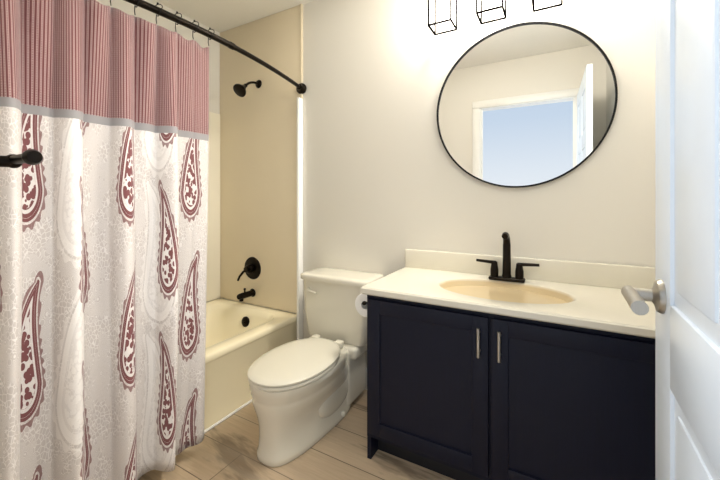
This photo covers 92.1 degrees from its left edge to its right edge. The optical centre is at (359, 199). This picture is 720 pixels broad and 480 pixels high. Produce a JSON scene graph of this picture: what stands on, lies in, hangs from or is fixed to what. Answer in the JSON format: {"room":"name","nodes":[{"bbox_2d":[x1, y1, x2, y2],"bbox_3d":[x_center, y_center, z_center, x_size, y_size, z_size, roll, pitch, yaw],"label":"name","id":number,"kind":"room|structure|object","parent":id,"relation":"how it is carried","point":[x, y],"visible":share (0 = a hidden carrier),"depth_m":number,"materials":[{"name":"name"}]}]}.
{"room":"bathroom","nodes":[
{"label":"bathroom","id":0,"kind":"room"},
{"bbox_2d":[96,0,219,301],"bbox_3d":[-1.595,-0.083,1.950,0.120,2.440,1.836,0,0,29],"label":"wall","id":1,"kind":"structure","parent":0,"point":[201,40],"depth_m":2.52,"materials":[{"name":"paint"}]},
{"bbox_2d":[155,0,314,32],"bbox_3d":[-1.053,-1.333,-0.122,5.096,0.060,5.156,0,0,29],"label":"ceiling","id":2,"kind":"structure","parent":0,"point":[219,16],"depth_m":2.38,"materials":[{"name":"paint"}]},
{"bbox_2d":[206,4,302,339],"bbox_3d":[-1.154,-0.083,1.771,0.824,2.439,1.715,0,0,29],"label":"wall","id":3,"kind":"structure","parent":0,"point":[213,265],"depth_m":2.62,"materials":[{"name":"plastic"}]},
{"bbox_2d":[143,399,251,474],"bbox_3d":[-0.813,1.130,1.584,0.014,0.014,1.704,0,0,29],"label":"baseboard","id":4,"kind":"structure","parent":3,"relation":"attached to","point":[225,417],"depth_m":1.79,"materials":[{"name":"white wood"}]},
{"bbox_2d":[124,0,306,93],"bbox_3d":[-0.763,-0.738,1.545,0.174,0.072,1.731,0,0,29],"label":"curtain rod","id":5,"kind":"object","parent":3,"relation":"attached to","point":[301,88],"visible":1,"depth_m":1.55,"materials":[{"name":"black metal"}]},
{"bbox_2d":[0,0,214,479],"bbox_3d":[-0.916,0.151,1.208,0.175,1.842,0.863,0,0,29],"label":"shower curtain","id":6,"kind":"object","parent":5,"relation":"hanging from","point":[104,110],"visible":0.96,"depth_m":1.22,"materials":[{"name":"fabric"}]},
{"bbox_2d":[138,389,454,479],"bbox_3d":[-1.053,1.167,-0.122,5.096,0.060,5.156,0,0,29],"label":"floor","id":7,"kind":"structure","parent":0,"point":[226,449],"depth_m":1.51,"materials":[{"name":"brown wood"}]},
{"bbox_2d":[204,298,296,429],"bbox_3d":[-1.166,0.953,1.778,0.791,0.368,1.710,0,0,29],"label":"bathtub","id":8,"kind":"object","parent":7,"relation":"on","point":[241,338],"visible":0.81,"depth_m":1.98,"materials":[{"name":"ceramic"}]},
{"bbox_2d":[247,267,383,466],"bbox_3d":[-0.238,0.784,1.790,0.460,0.706,0.781,0,0,29],"label":"toilet","id":9,"kind":"object","parent":7,"relation":"on","point":[306,393],"visible":0.94,"depth_m":1.67,"materials":[{"name":"ceramic"}]},
{"bbox_2d":[360,232,654,479],"bbox_3d":[0.607,0.643,1.452,1.099,0.989,0.538,0,0,29],"label":"bathroom vanity","id":10,"kind":"object","parent":7,"relation":"on","point":[506,366],"visible":0.9,"depth_m":1.27,"materials":[{"name":"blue wood"}]},
{"bbox_2d":[355,294,366,316],"bbox_3d":[0.062,0.504,1.707,0.124,0.112,0.173,0,0,29],"label":"toilet paper roll","id":11,"kind":"object","parent":10,"relation":"attached to","point":[361,304],"visible":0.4,"depth_m":1.66,"materials":[{"name":"white paper"}]},
{"bbox_2d":[222,0,654,367],"bbox_3d":[0.094,-0.083,2.122,2.896,2.440,0.120,0,0,29],"label":"wall","id":12,"kind":"structure","parent":0,"point":[387,181],"depth_m":1.89,"materials":[{"name":"paint"}]},
{"bbox_2d":[220,5,299,312],"bbox_3d":[-0.747,-0.268,2.520,0.798,2.069,0.010,0,0,29],"label":"wall","id":13,"kind":"structure","parent":12,"relation":"attached to","point":[258,174],"depth_m":2.49,"materials":[{"name":"plastic"}]},
{"bbox_2d":[237,288,255,301],"bbox_3d":[-0.816,0.673,2.478,0.060,0.086,0.139,0,0,29],"label":"tub spout","id":14,"kind":"object","parent":13,"relation":"attached to","point":[245,294],"visible":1,"depth_m":2.46,"materials":[{"name":"black metal"}]},
{"bbox_2d":[233,80,261,96],"bbox_3d":[-0.782,-0.782,2.416,0.094,0.161,0.212,0,0,29],"label":"shower head","id":15,"kind":"object","parent":13,"relation":"attached to","point":[239,90],"visible":1,"depth_m":2.36},
{"bbox_2d":[237,257,260,280],"bbox_3d":[-0.802,0.505,2.504,0.164,0.170,0.081,0,0,29],"label":"shower valve","id":16,"kind":"object","parent":13,"relation":"attached to","point":[252,268],"visible":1,"depth_m":2.50,"materials":[{"name":"black metal"}]},
{"bbox_2d":[427,0,456,35],"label":"sconce","id":17,"kind":"object","parent":12,"relation":"attached to","point":[442,4],"depth_m":1.74,"materials":[{"name":"black metal"}]},
{"bbox_2d":[476,0,506,24],"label":"sconce","id":18,"kind":"object","parent":12,"relation":"attached to","point":[481,11],"depth_m":1.65,"materials":[{"name":"black metal"}]},
{"bbox_2d":[437,21,617,187],"bbox_3d":[0.754,-0.447,1.668,0.782,0.782,0.023,0,0,29],"label":"mirror","id":19,"kind":"object","parent":12,"relation":"attached to","point":[525,104],"visible":1,"depth_m":1.64,"materials":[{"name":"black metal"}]},
{"bbox_2d":[531,0,562,11],"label":"sconce","id":20,"kind":"object","parent":12,"relation":"attached to","point":[533,1],"depth_m":1.56,"materials":[{"name":"black metal"}]},
{"bbox_3d":[-1.248,-0.083,0.771,1.641,2.440,0.120,0,0,29],"label":"wall","id":21,"kind":"structure","parent":0,"visible":0},
{"bbox_2d":[0,149,42,167],"bbox_3d":[-0.786,-0.059,0.638,0.658,0.054,0.106,0,0,29],"label":"towel rail","id":22,"kind":"object","parent":21,"relation":"attached to","point":[31,157],"visible":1,"depth_m":0.52,"materials":[{"name":"black metal"}]},
{"bbox_3d":[-0.182,0.091,0.171,0.929,2.092,0.152,0,0,29],"label":"door frame","id":23,"kind":"structure","parent":0,"visible":0},
{"bbox_2d":[621,0,719,479],"bbox_3d":[0.424,0.119,0.357,0.162,2.012,0.807,0,0,29],"label":"door","id":24,"kind":"structure","parent":23,"relation":"attached to","point":[683,294],"depth_m":0.54,"materials":[{"name":"white wood"}]}
]}

